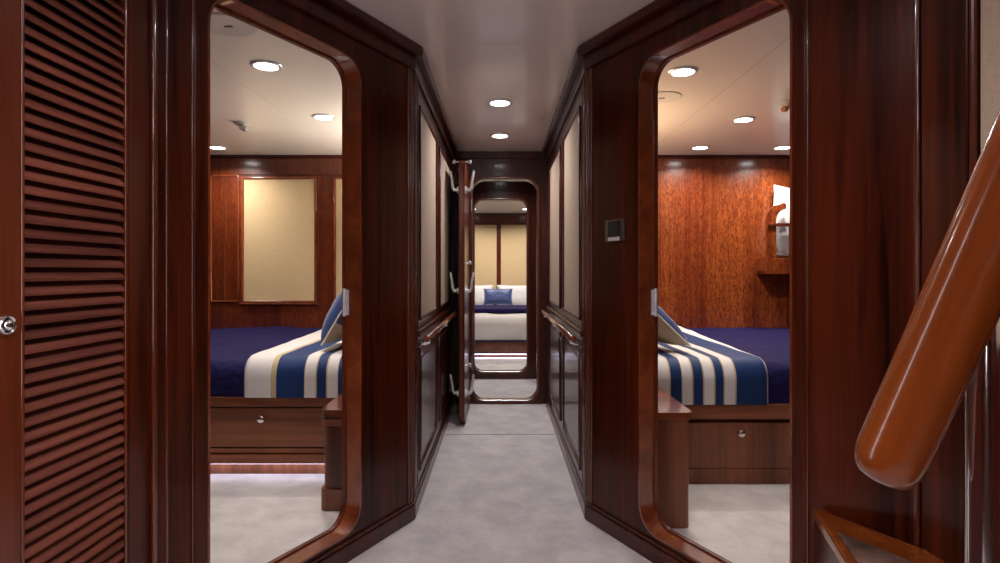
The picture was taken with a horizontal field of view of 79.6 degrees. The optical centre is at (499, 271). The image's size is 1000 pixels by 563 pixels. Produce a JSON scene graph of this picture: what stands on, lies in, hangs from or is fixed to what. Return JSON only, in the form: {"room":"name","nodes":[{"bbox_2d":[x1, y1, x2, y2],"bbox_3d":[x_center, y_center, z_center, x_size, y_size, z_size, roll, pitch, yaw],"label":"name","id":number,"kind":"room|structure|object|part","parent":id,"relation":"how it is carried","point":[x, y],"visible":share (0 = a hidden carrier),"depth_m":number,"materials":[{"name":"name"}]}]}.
{"room":"ship interior","nodes":[
{"label":"ship interior","id":0,"kind":"room"},
{"bbox_2d":[108,3,108,148],"bbox_3d":[-1.012,0.050,0.000,0.075,2.100,3.200,0,0,0],"label":"wall","id":1,"kind":"structure","parent":0,"point":[108,3],"depth_m":1.49,"materials":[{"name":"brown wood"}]},
{"bbox_2d":[128,0,149,562],"bbox_3d":[-0.952,0.050,-0.004,0.046,2.100,3.192,0,0,0],"label":"wall","id":2,"kind":"structure","parent":0,"point":[138,10],"depth_m":1.54,"materials":[{"name":"brown wood"}]},
{"bbox_2d":[0,0,127,562],"bbox_3d":[-0.945,0.075,1.272,0.059,2.030,0.454,0,0,0],"label":"louvered door","id":3,"kind":"structure","parent":2,"relation":"in","point":[64,193],"depth_m":1.29,"materials":[{"name":"brown wood"}]},
{"bbox_3d":[-0.922,0.100,1.128,0.014,0.038,0.038,0,0,0],"label":"knob","id":4,"kind":"part","parent":3,"relation":"part of","materials":[{"name":"silver metal"}]},
{"bbox_3d":[-0.974,0.070,1.328,0.002,1.860,0.324,0,0,0],"label":"panel","id":5,"kind":"part","parent":3,"relation":"part of","materials":[{"name":"brown wood"}]},
{"bbox_2d":[150,0,411,562],"bbox_3d":[-0.692,0.050,2.147,0.096,2.100,1.206,0,0,27],"label":"wall","id":6,"kind":"structure","parent":0,"point":[376,87],"depth_m":2.05,"materials":[{"name":"brown wood"}]},
{"bbox_3d":[-0.859,0.059,1.724,0.007,1.919,0.045,0,0,27],"label":"door casing","id":7,"kind":"part","parent":6,"relation":"part of","materials":[{"name":"brown wood"}]},
{"bbox_2d":[342,288,348,315],"bbox_3d":[-0.609,0.120,2.368,0.026,0.110,0.014,0,0,0],"label":"door hinge","id":8,"kind":"object","parent":6,"relation":"attached to","point":[345,293],"visible":1,"depth_m":2.36,"materials":[{"name":"silver metal"}]},
{"bbox_2d":[281,0,458,161],"bbox_3d":[-0.456,-0.950,3.261,0.411,0.100,3.470,0,0,9],"label":"trim","id":9,"kind":"structure","parent":6,"relation":"attached to","point":[341,15],"depth_m":2.44,"materials":[{"name":"brown wood"}]},
{"bbox_2d":[309,395,454,562],"bbox_3d":[-0.473,1.059,3.266,0.377,0.082,3.455,0,0,9],"label":"baseboard","id":10,"kind":"structure","parent":6,"relation":"attached to","point":[364,540],"depth_m":2.49,"materials":[{"name":"brown wood"}]},
{"bbox_2d":[412,69,453,500],"bbox_3d":[-0.411,0.050,3.835,0.087,2.100,2.330,0,0,0],"label":"wall","id":11,"kind":"structure","parent":0,"point":[432,192],"depth_m":3.24,"materials":[{"name":"brown wood"}]},
{"bbox_3d":[-0.384,0.650,3.240,0.012,0.612,0.752,0,0,0],"label":"panel moulding","id":12,"kind":"part","parent":11,"relation":"part of","materials":[{"name":"brown wood"}]},
{"bbox_3d":[-0.384,-0.285,3.240,0.013,1.036,0.756,0,0,0],"label":"panel moulding","id":13,"kind":"part","parent":11,"relation":"part of","materials":[{"name":"brown wood"}]},
{"bbox_3d":[-0.386,0.650,3.240,0.008,0.460,0.620,0,0,0],"label":"panel","id":14,"kind":"part","parent":11,"relation":"part of","materials":[{"name":"brown wood"}]},
{"bbox_3d":[-0.388,-0.285,3.240,0.004,1.000,0.720,0,0,0],"label":"fabric panel","id":15,"kind":"part","parent":11,"relation":"part of","materials":[{"name":"beige fabric"}]},
{"bbox_2d":[418,310,458,347],"bbox_3d":[-0.345,0.319,3.630,0.066,0.069,1.860,0,0,0],"label":"wall handrail","id":16,"kind":"object","parent":11,"relation":"attached to","point":[433,332],"visible":1,"depth_m":3.05,"materials":[{"name":"brown wood"}]},
{"bbox_3d":[-0.384,0.650,4.230,0.012,0.612,0.812,0,0,0],"label":"panel moulding","id":17,"kind":"part","parent":11,"relation":"part of","materials":[{"name":"brown wood"}]},
{"bbox_3d":[-0.384,-0.285,4.230,0.013,1.036,0.816,0,0,0],"label":"panel moulding","id":18,"kind":"part","parent":11,"relation":"part of","materials":[{"name":"beige fabric"}]},
{"bbox_3d":[-0.386,0.650,4.230,0.008,0.460,0.680,0,0,0],"label":"panel","id":19,"kind":"part","parent":11,"relation":"part of","materials":[{"name":"brown wood"}]},
{"bbox_3d":[-0.388,-0.285,4.230,0.004,1.000,0.780,0,0,0],"label":"fabric panel","id":20,"kind":"part","parent":11,"relation":"part of","materials":[{"name":"beige fabric"}]},
{"bbox_2d":[210,357,789,562],"bbox_3d":[0.000,1.150,4.700,6.800,0.100,12.600,0,0,0],"label":"floor","id":21,"kind":"structure","parent":0,"point":[486,498],"depth_m":2.77,"materials":[{"name":"carpet"}]},
{"bbox_2d":[210,397,334,473],"bbox_3d":[-1.860,0.804,4.156,2.480,0.592,1.968,0,0,0],"label":"bed","id":22,"kind":"object","parent":21,"relation":"on","point":[248,435],"visible":0.18,"depth_m":3.21,"materials":[{"name":"brown wood"}]},
{"bbox_3d":[-1.270,0.782,3.188,0.040,0.040,0.033,0,0,0],"label":"knob","id":23,"kind":"part","parent":22,"relation":"part of","materials":[{"name":"silver metal"}]},
{"bbox_2d":[210,326,321,396],"bbox_3d":[-2.205,0.565,4.163,1.750,0.202,1.934,0,0,0],"label":"blanket","id":24,"kind":"object","parent":22,"relation":"on","point":[230,348],"visible":0.27,"depth_m":3.76,"materials":[{"name":"blue fabric"}]},
{"bbox_3d":[-1.262,0.831,3.220,0.925,0.209,0.030,0,0,0],"label":"drawer","id":25,"kind":"part","parent":22,"relation":"part of","materials":[{"name":"brown wood"}]},
{"bbox_3d":[-1.860,0.955,3.228,2.480,0.026,0.045,0,0,0],"label":"rail","id":26,"kind":"part","parent":22,"relation":"part of","materials":[{"name":"brown wood"}]},
{"bbox_3d":[-1.860,0.999,3.225,2.480,0.047,0.070,0,0,0],"label":"rail","id":27,"kind":"part","parent":22,"relation":"part of","materials":[{"name":"brown wood"}]},
{"bbox_3d":[-1.860,0.693,3.228,2.480,0.050,0.065,0,0,0],"label":"rail","id":28,"kind":"part","parent":22,"relation":"part of","materials":[{"name":"brown wood"}]},
{"bbox_2d":[244,329,341,397],"bbox_3d":[-1.043,0.557,4.139,0.720,0.219,1.952,0,0,-2],"label":"coverlet","id":29,"kind":"object","parent":22,"relation":"on","point":[301,367],"visible":0.44,"depth_m":3.19,"materials":[{"name":"fabric"}]},
{"bbox_2d":[321,290,341,345],"bbox_3d":[-0.906,0.220,3.587,0.270,0.389,0.449,0,0,-5],"label":"throw pillow","id":30,"kind":"object","parent":29,"relation":"on","point":[331,331],"visible":0.45,"depth_m":3.39,"materials":[{"name":"blue fabric"}]},
{"bbox_2d":[321,393,341,510],"bbox_3d":[-0.715,0.868,2.965,0.230,0.465,0.409,0,0,0],"label":"nightstand","id":31,"kind":"object","parent":21,"relation":"on","point":[331,491],"visible":0.22,"depth_m":2.77,"materials":[{"name":"brown wood"}]},
{"bbox_3d":[-0.715,0.695,2.966,0.222,0.030,0.405,0,0,0],"label":"moulding","id":32,"kind":"part","parent":31,"relation":"part of","materials":[{"name":"brown wood"}]},
{"bbox_2d":[475,340,525,356],"bbox_3d":[0.000,0.850,8.688,1.980,0.500,2.205,0,0,0],"label":"bed","id":33,"kind":"object","parent":21,"relation":"on","point":[483,348],"visible":0.07,"depth_m":7.62,"materials":[{"name":"brown wood"}]},
{"bbox_2d":[475,313,525,339],"bbox_3d":[0.000,0.708,8.594,1.970,0.315,2.012,0,0,0],"label":"quilt","id":34,"kind":"object","parent":33,"relation":"on","point":[488,326],"visible":0.22,"depth_m":7.60,"materials":[{"name":"white fabric"}]},
{"bbox_2d":[475,285,493,304],"bbox_3d":[-0.450,0.380,9.619,0.700,0.342,0.197,0,0,0],"label":"bed pillow","id":35,"kind":"object","parent":34,"relation":"on","point":[479,290],"visible":0.24,"depth_m":9.55,"materials":[{"name":"white fabric"}]},
{"bbox_2d":[483,289,512,304],"bbox_3d":[-0.030,0.385,9.359,0.460,0.250,0.157,0,0,0],"label":"cushion","id":36,"kind":"object","parent":34,"relation":"on","point":[491,296],"visible":1,"depth_m":9.31,"materials":[{"name":"blue fabric"}]},
{"bbox_2d":[475,305,525,312],"bbox_3d":[0.000,0.531,8.650,2.000,0.063,1.000,0,0,0],"label":"folded blanket","id":37,"kind":"object","parent":34,"relation":"on","point":[478,308],"visible":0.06,"depth_m":8.19,"materials":[{"name":"blue fabric"}]},
{"bbox_2d":[497,285,525,304],"bbox_3d":[0.300,0.380,9.619,0.700,0.342,0.197,0,0,0],"label":"bed pillow","id":38,"kind":"object","parent":34,"relation":"on","point":[518,292],"visible":0.31,"depth_m":9.55,"materials":[{"name":"white fabric"}]},
{"bbox_2d":[658,389,691,528],"bbox_3d":[0.704,0.850,2.820,0.248,0.500,0.519,0,0,0],"label":"nightstand","id":39,"kind":"object","parent":21,"relation":"on","point":[673,416],"visible":0.47,"depth_m":2.57,"materials":[{"name":"brown wood"}]},
{"bbox_2d":[684,404,789,483],"bbox_3d":[1.860,0.804,4.109,2.480,0.592,2.063,0,0,0],"label":"bed","id":40,"kind":"object","parent":21,"relation":"on","point":[728,444],"visible":0.2,"depth_m":3.11,"materials":[{"name":"brown wood"}]},
{"bbox_2d":[658,326,767,404],"bbox_3d":[1.084,0.565,4.089,0.738,0.234,2.078,0,0,4],"label":"coverlet","id":41,"kind":"object","parent":40,"relation":"on","point":[708,371],"visible":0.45,"depth_m":3.08,"materials":[{"name":"blue fabric"}]},
{"bbox_2d":[658,305,690,345],"bbox_3d":[0.848,0.263,3.514,0.335,0.310,0.446,0,0,-14],"label":"throw pillow","id":42,"kind":"object","parent":41,"relation":"on","point":[669,332],"visible":0.27,"depth_m":3.34,"materials":[{"name":"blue fabric"}]},
{"bbox_3d":[1.860,0.722,3.135,2.480,0.080,0.070,0,0,0],"label":"rail","id":43,"kind":"part","parent":40,"relation":"part of","materials":[{"name":"brown wood"}]},
{"bbox_2d":[685,327,789,403],"bbox_3d":[2.220,0.574,4.112,1.720,0.215,2.036,0,0,0],"label":"blanket","id":44,"kind":"object","parent":40,"relation":"on","point":[772,345],"visible":0.24,"depth_m":3.83,"materials":[{"name":"blue fabric"}]},
{"bbox_3d":[1.218,0.900,3.135,1.155,0.236,0.050,0,0,0],"label":"drawer","id":45,"kind":"part","parent":40,"relation":"part of","materials":[{"name":"brown wood"}]},
{"bbox_3d":[1.245,0.832,3.094,0.040,0.040,0.033,0,0,0],"label":"knob","id":46,"kind":"part","parent":40,"relation":"part of","materials":[{"name":"silver metal"}]},
{"bbox_2d":[813,508,944,562],"bbox_3d":[0.803,0.872,1.224,0.403,0.456,0.888,0,0,0],"label":"stair tread","id":47,"kind":"structure","parent":21,"relation":"on","point":[836,539],"depth_m":1.44,"materials":[{"name":"brown wood"}]},
{"bbox_2d":[854,109,999,562],"bbox_3d":[0.413,0.408,0.488,0.093,1.384,0.210,0,0,-44],"label":"stair handrail","id":48,"kind":"object","parent":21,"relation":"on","point":[948,348],"visible":1,"depth_m":0.50,"materials":[{"name":"brown wood"}]},
{"bbox_2d":[210,155,789,328],"bbox_3d":[0.000,0.050,5.175,6.400,2.100,0.110,0,0,0],"label":"wall","id":49,"kind":"structure","parent":0,"point":[276,220],"depth_m":5.15,"materials":[{"name":"brown wood"}]},
{"bbox_3d":[-2.360,-0.287,5.147,0.220,1.065,0.006,0,0,0],"label":"wood panel","id":50,"kind":"part","parent":49,"relation":"part of","materials":[{"name":"brown wood"}]},
{"bbox_3d":[-2.360,-0.287,5.143,0.248,1.093,0.014,0,0,0],"label":"panel moulding","id":51,"kind":"part","parent":49,"relation":"part of","materials":[{"name":"brown wood"}]},
{"bbox_3d":[-1.825,-0.988,5.135,2.730,0.025,0.030,0,0,0],"label":"cornice","id":52,"kind":"part","parent":49,"relation":"part of","materials":[{"name":"brown wood"}]},
{"bbox_3d":[-1.893,0.272,5.139,0.663,0.012,0.022,0,0,0],"label":"panel sill","id":53,"kind":"part","parent":49,"relation":"part of","materials":[{"name":"brown wood"}]},
{"bbox_3d":[-1.893,-0.275,5.142,0.647,1.084,0.016,0,0,0],"label":"panel moulding","id":54,"kind":"part","parent":49,"relation":"part of","materials":[{"name":"beige fabric"}]},
{"bbox_3d":[-1.893,-0.275,5.147,0.603,1.040,0.005,0,0,0],"label":"fabric panel","id":55,"kind":"part","parent":49,"relation":"part of","materials":[{"name":"beige fabric"}]},
{"bbox_3d":[-1.103,-0.275,5.142,0.649,1.084,0.016,0,0,0],"label":"panel moulding","id":56,"kind":"part","parent":49,"relation":"part of","materials":[{"name":"beige fabric"}]},
{"bbox_3d":[-1.103,-0.275,5.147,0.605,1.040,0.005,0,0,0],"label":"fabric panel","id":57,"kind":"part","parent":49,"relation":"part of","materials":[{"name":"beige fabric"}]},
{"bbox_2d":[658,37,789,143],"bbox_3d":[1.233,-1.000,3.450,0.002,0.001,3.300,0,0,0],"label":"trim","id":58,"kind":"structure","parent":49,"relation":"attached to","point":[789,37],"depth_m":3.19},
{"bbox_3d":[1.825,-0.988,5.135,2.730,0.025,0.030,0,0,0],"label":"cornice","id":59,"kind":"part","parent":49,"relation":"part of","materials":[{"name":"brown wood"}]},
{"bbox_2d":[757,203,789,273],"bbox_3d":[2.689,-0.277,5.040,0.982,0.590,0.219,0,0,0],"label":"shelf","id":60,"kind":"object","parent":49,"relation":"attached to","point":[771,264],"visible":0.32,"depth_m":4.94,"materials":[{"name":"brown wood"}]},
{"bbox_3d":[2.692,-0.389,4.952,0.976,0.028,0.045,0,0,0],"label":"guard rail","id":61,"kind":"part","parent":60,"relation":"part of","materials":[{"name":"brown wood"}]},
{"bbox_2d":[773,185,789,255],"bbox_3d":[2.580,-0.400,5.055,0.695,0.680,0.129,0,0,3],"label":"mirror","id":62,"kind":"object","parent":60,"relation":"on","point":[781,194],"visible":0.2,"depth_m":5.02,"materials":[{"name":"white mirror"}]},
{"bbox_2d":[210,0,789,154],"bbox_3d":[0.000,-1.050,2.300,6.600,0.100,7.800,0,0,0],"label":"ceiling","id":63,"kind":"structure","parent":0,"point":[759,92],"depth_m":3.13,"materials":[{"name":"paint"}]},
{"bbox_2d":[210,145,227,149],"bbox_3d":[-2.260,-0.993,4.800,0.148,0.012,0.148,0,0,0],"label":"recessed light","id":64,"kind":"object","parent":63,"relation":"in","point":[217,147],"visible":0.9,"depth_m":4.77,"materials":[{"name":"silver metal"}]},
{"bbox_2d":[210,13,257,36],"bbox_3d":[-1.100,-0.996,2.430,0.224,0.007,0.224,0,0,0],"label":"ceiling speaker","id":65,"kind":"object","parent":63,"relation":"attached to","point":[222,24],"visible":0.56,"depth_m":2.44,"materials":[{"name":"white plastic"}]},
{"bbox_2d":[234,121,249,131],"bbox_3d":[-1.726,-0.967,4.020,0.108,0.065,0.100,0,0,0],"label":"ceiling sensor","id":66,"kind":"object","parent":63,"relation":"attached to","point":[242,125],"visible":1,"depth_m":3.99,"materials":[{"name":"white plastic"}]},
{"bbox_2d":[250,60,281,71],"bbox_3d":[-1.130,-0.993,2.900,0.148,0.012,0.148,0,0,0],"label":"recessed light","id":67,"kind":"object","parent":63,"relation":"in","point":[263,65],"visible":1,"depth_m":2.88,"materials":[{"name":"silver metal"}]},
{"bbox_2d":[254,63,277,70],"bbox_3d":[-1.130,-0.993,2.900,0.111,0.012,0.111,0,0,0],"label":"diffuser","id":68,"kind":"object","parent":67,"relation":"attached to","point":[259,66],"depth_m":2.89,"materials":[{"name":"white plastic"}]},
{"bbox_2d":[210,60,337,153],"bbox_3d":[-1.370,-1.000,3.450,0.002,0.001,3.300,0,0,0],"label":"trim","id":69,"kind":"structure","parent":63,"relation":"attached to","point":[210,60],"depth_m":3.52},
{"bbox_2d":[312,114,334,120],"bbox_3d":[-1.135,-0.993,3.860,0.148,0.012,0.148,0,0,0],"label":"recessed light","id":70,"kind":"object","parent":63,"relation":"in","point":[325,117],"visible":1,"depth_m":3.84,"materials":[{"name":"silver metal"}]},
{"bbox_2d":[315,116,331,119],"bbox_3d":[-1.135,-0.993,3.860,0.111,0.012,0.111,0,0,0],"label":"diffuser","id":71,"kind":"object","parent":70,"relation":"attached to","point":[316,117],"depth_m":3.85,"materials":[{"name":"white plastic"}]},
{"bbox_2d":[487,98,512,106],"bbox_3d":[0.000,-0.993,3.530,0.148,0.012,0.148,0,0,0],"label":"recessed light","id":72,"kind":"object","parent":63,"relation":"in","point":[499,102],"visible":1,"depth_m":3.51,"materials":[{"name":"silver metal"}]},
{"bbox_2d":[491,101,508,105],"bbox_3d":[0.000,-0.993,3.530,0.111,0.012,0.111,0,0,0],"label":"diffuser","id":73,"kind":"object","parent":72,"relation":"attached to","point":[493,103],"depth_m":3.52,"materials":[{"name":"white plastic"}]},
{"bbox_2d":[490,133,509,137],"bbox_3d":[0.000,-0.993,4.380,0.148,0.012,0.148,0,0,0],"label":"recessed light","id":74,"kind":"object","parent":63,"relation":"in","point":[494,135],"visible":1,"depth_m":4.35,"materials":[{"name":"silver metal"}]},
{"bbox_2d":[493,135,506,137],"bbox_3d":[0.000,-0.993,4.380,0.111,0.012,0.111,0,0,0],"label":"diffuser","id":75,"kind":"object","parent":74,"relation":"attached to","point":[494,136],"depth_m":4.37,"materials":[{"name":"white plastic"}]},
{"bbox_2d":[658,91,681,102],"bbox_3d":[0.925,-0.996,3.430,0.224,0.007,0.224,0,0,0],"label":"ceiling speaker","id":76,"kind":"object","parent":63,"relation":"attached to","point":[663,96],"visible":0.62,"depth_m":3.40,"materials":[{"name":"white plastic"}]},
{"bbox_2d":[667,66,698,76],"bbox_3d":[0.910,-0.993,2.985,0.148,0.012,0.148,0,0,0],"label":"recessed light","id":77,"kind":"object","parent":63,"relation":"in","point":[683,71],"visible":1,"depth_m":2.96,"materials":[{"name":"silver metal"}]},
{"bbox_2d":[671,69,694,75],"bbox_3d":[0.910,-0.993,2.985,0.111,0.012,0.111,0,0,0],"label":"diffuser","id":78,"kind":"object","parent":77,"relation":"attached to","point":[674,72],"depth_m":2.97,"materials":[{"name":"white plastic"}]},
{"bbox_2d":[690,145,709,149],"bbox_3d":[1.600,-0.993,4.800,0.148,0.012,0.148,0,0,0],"label":"recessed light","id":79,"kind":"object","parent":63,"relation":"in","point":[698,147],"visible":1,"depth_m":4.77,"materials":[{"name":"silver metal"}]},
{"bbox_2d":[731,116,755,122],"bbox_3d":[1.590,-0.993,3.920,0.148,0.012,0.148,0,0,0],"label":"recessed light","id":80,"kind":"object","parent":63,"relation":"in","point":[743,119],"visible":1,"depth_m":3.89,"materials":[{"name":"silver metal"}]},
{"bbox_2d":[735,118,752,121],"bbox_3d":[1.590,-0.993,3.920,0.111,0.012,0.111,0,0,0],"label":"diffuser","id":81,"kind":"object","parent":80,"relation":"attached to","point":[736,119],"depth_m":3.90,"materials":[{"name":"white plastic"}]},
{"bbox_2d":[772,145,789,149],"bbox_3d":[2.260,-0.993,4.800,0.148,0.012,0.148,0,0,0],"label":"recessed light","id":82,"kind":"object","parent":63,"relation":"in","point":[781,147],"visible":0.88,"depth_m":4.77,"materials":[{"name":"silver metal"}]},
{"bbox_2d":[780,100,789,111],"bbox_3d":[1.696,-0.967,3.530,0.108,0.066,0.100,0,0,0],"label":"ceiling sensor","id":83,"kind":"object","parent":63,"relation":"attached to","point":[786,104],"visible":0.7,"depth_m":3.50,"materials":[{"name":"white plastic"}]},
{"bbox_2d":[453,158,546,403],"bbox_3d":[0.000,0.050,5.032,0.900,2.100,0.096,0,0,0],"label":"wall","id":84,"kind":"structure","parent":0,"point":[532,170],"depth_m":5.00,"materials":[{"name":"brown wood"}]},
{"bbox_2d":[449,160,474,421],"bbox_3d":[-0.271,0.140,4.601,0.182,1.880,0.733,0,0,0],"label":"door","id":85,"kind":"structure","parent":84,"relation":"in","point":[465,288],"depth_m":4.28,"materials":[{"name":"brown wood"}]},
{"bbox_3d":[-0.327,0.810,4.290,0.070,0.161,0.052,0,0,0],"label":"clamp lever","id":86,"kind":"part","parent":85,"relation":"part of","materials":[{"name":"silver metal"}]},
{"bbox_3d":[-0.327,0.081,4.290,0.070,0.161,0.052,0,0,0],"label":"clamp lever","id":87,"kind":"part","parent":85,"relation":"part of","materials":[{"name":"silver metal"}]},
{"bbox_3d":[-0.327,-0.680,4.290,0.070,0.240,0.052,0,0,0],"label":"clamp lever","id":88,"kind":"part","parent":85,"relation":"part of","materials":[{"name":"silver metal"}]},
{"bbox_3d":[-0.215,0.771,4.290,0.070,0.240,0.052,0,0,0],"label":"clamp lever","id":89,"kind":"part","parent":85,"relation":"part of","materials":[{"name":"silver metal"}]},
{"bbox_3d":[-0.215,0.042,4.290,0.070,0.240,0.052,0,0,0],"label":"clamp lever","id":90,"kind":"part","parent":85,"relation":"part of","materials":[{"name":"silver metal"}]},
{"bbox_3d":[-0.215,-0.680,4.290,0.070,0.240,0.052,0,0,0],"label":"clamp lever","id":91,"kind":"part","parent":85,"relation":"part of","materials":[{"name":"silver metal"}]},
{"bbox_2d":[455,151,544,157],"bbox_3d":[0.000,-0.973,4.985,0.780,0.055,0.030,0,0,0],"label":"trim","id":92,"kind":"structure","parent":84,"relation":"attached to","point":[462,154],"depth_m":4.97,"materials":[{"name":"brown wood"}]},
{"bbox_3d":[0.040,0.148,4.995,0.602,1.899,0.013,0,0,0],"label":"door casing","id":93,"kind":"part","parent":84,"relation":"part of","materials":[{"name":"brown wood"}]},
{"bbox_2d":[475,213,525,304],"bbox_3d":[0.000,0.070,9.835,5.200,2.060,0.130,0,0,0],"label":"wall","id":94,"kind":"structure","parent":0,"point":[500,238],"depth_m":9.79,"materials":[{"name":"beige fabric"}]},
{"bbox_3d":[-0.360,-0.210,9.796,0.610,1.120,0.008,0,0,0],"label":"fabric panel","id":95,"kind":"part","parent":94,"relation":"part of","materials":[{"name":"beige fabric"}]},
{"bbox_3d":[-0.360,-0.210,9.791,0.654,1.164,0.018,0,0,0],"label":"panel moulding","id":96,"kind":"part","parent":94,"relation":"part of","materials":[{"name":"beige fabric"}]},
{"bbox_3d":[0.318,-0.210,9.791,0.649,1.164,0.018,0,0,0],"label":"panel moulding","id":97,"kind":"part","parent":94,"relation":"part of","materials":[{"name":"beige fabric"}]},
{"bbox_3d":[0.318,-0.210,9.796,0.605,1.120,0.008,0,0,0],"label":"fabric panel","id":98,"kind":"part","parent":94,"relation":"part of","materials":[{"name":"beige fabric"}]},
{"bbox_2d":[475,201,525,212],"bbox_3d":[0.000,-1.030,8.075,5.200,0.140,3.750,0,0,0],"label":"ceiling","id":99,"kind":"structure","parent":0,"point":[484,206],"depth_m":8.93,"materials":[{"name":"paint"}]},
{"bbox_2d":[473,181,535,378],"bbox_3d":[0.000,0.050,6.202,1.160,2.100,0.095,0,0,0],"label":"door frame","id":100,"kind":"structure","parent":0,"point":[524,192],"depth_m":6.17,"materials":[{"name":"brown wood"}]},
{"bbox_2d":[546,69,587,500],"bbox_3d":[0.411,0.050,3.835,0.087,2.100,2.330,0,0,0],"label":"wall","id":101,"kind":"structure","parent":0,"point":[567,164],"depth_m":3.29,"materials":[{"name":"brown wood"}]},
{"bbox_2d":[445,434,554,434],"bbox_3d":[0.000,1.099,4.059,0.740,0.002,0.008,0,0,0],"label":"trim","id":102,"kind":"structure","parent":101,"relation":"attached to","point":[445,434],"depth_m":4.06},
{"bbox_3d":[0.386,0.650,4.230,0.008,0.460,0.680,0,0,0],"label":"panel","id":103,"kind":"part","parent":101,"relation":"part of","materials":[{"name":"brown wood"}]},
{"bbox_3d":[0.388,-0.285,4.230,0.004,1.000,0.780,0,0,0],"label":"fabric panel","id":104,"kind":"part","parent":101,"relation":"part of","materials":[{"name":"beige fabric"}]},
{"bbox_3d":[0.384,0.650,4.230,0.012,0.612,0.812,0,0,0],"label":"panel moulding","id":105,"kind":"part","parent":101,"relation":"part of","materials":[{"name":"brown wood"}]},
{"bbox_3d":[0.384,-0.285,4.230,0.013,1.036,0.816,0,0,0],"label":"panel moulding","id":106,"kind":"part","parent":101,"relation":"part of","materials":[{"name":"beige fabric"}]},
{"bbox_2d":[541,310,581,347],"bbox_3d":[0.345,0.319,3.630,0.066,0.069,1.860,0,0,0],"label":"wall handrail","id":107,"kind":"object","parent":101,"relation":"attached to","point":[566,332],"visible":1,"depth_m":3.05,"materials":[{"name":"brown wood"}]},
{"bbox_3d":[0.388,-0.285,3.240,0.004,1.000,0.720,0,0,0],"label":"fabric panel","id":108,"kind":"part","parent":101,"relation":"part of","materials":[{"name":"beige fabric"}]},
{"bbox_3d":[0.386,0.650,3.240,0.008,0.460,0.620,0,0,0],"label":"panel","id":109,"kind":"part","parent":101,"relation":"part of","materials":[{"name":"brown wood"}]},
{"bbox_3d":[0.384,0.650,3.240,0.012,0.612,0.752,0,0,0],"label":"panel moulding","id":110,"kind":"part","parent":101,"relation":"part of","materials":[{"name":"brown wood"}]},
{"bbox_3d":[0.384,-0.285,3.240,0.013,1.036,0.756,0,0,0],"label":"panel moulding","id":111,"kind":"part","parent":101,"relation":"part of","materials":[{"name":"brown wood"}]},
{"bbox_2d":[588,0,921,562],"bbox_3d":[0.732,0.050,2.067,0.096,2.100,1.385,0,0,-27],"label":"wall","id":112,"kind":"structure","parent":0,"point":[856,65],"depth_m":1.70,"materials":[{"name":"brown wood"}]},
{"bbox_2d":[605,218,624,241],"bbox_3d":[0.473,-0.172,2.485,0.016,0.093,0.126,0,0,-27],"label":"light switch","id":113,"kind":"object","parent":112,"relation":"attached to","point":[614,229],"visible":1,"depth_m":2.47,"materials":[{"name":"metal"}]},
{"bbox_2d":[545,394,690,562],"bbox_3d":[0.496,1.059,3.180,0.411,0.082,3.627,0,0,-10],"label":"baseboard","id":114,"kind":"structure","parent":112,"relation":"attached to","point":[635,540],"depth_m":2.49,"materials":[{"name":"brown wood"}]},
{"bbox_2d":[541,0,718,163],"bbox_3d":[0.479,-0.950,3.175,0.445,0.100,3.641,0,0,-10],"label":"trim","id":115,"kind":"structure","parent":112,"relation":"attached to","point":[658,15],"depth_m":2.45,"materials":[{"name":"brown wood"}]},
{"bbox_2d":[651,288,657,315],"bbox_3d":[0.609,0.120,2.368,0.026,0.110,0.014,0,0,0],"label":"door hinge","id":116,"kind":"object","parent":112,"relation":"attached to","point":[654,293],"visible":1,"depth_m":2.36,"materials":[{"name":"silver metal"}]},
{"bbox_3d":[0.859,0.059,1.724,0.007,1.919,0.045,0,0,-27],"label":"door casing","id":117,"kind":"part","parent":112,"relation":"part of","materials":[{"name":"brown wood"}]},
{"bbox_2d":[922,0,999,562],"bbox_3d":[1.041,0.050,-0.083,0.096,2.100,3.035,0,0,0],"label":"wall","id":118,"kind":"structure","parent":0,"point":[961,38],"depth_m":1.33,"materials":[{"name":"brown wood"}]},
{"bbox_3d":[1.006,-0.400,0.726,0.006,1.040,1.052,0,0,0],"label":"fabric panel","id":119,"kind":"part","parent":118,"relation":"part of","materials":[{"name":"beige fabric"}]}
]}

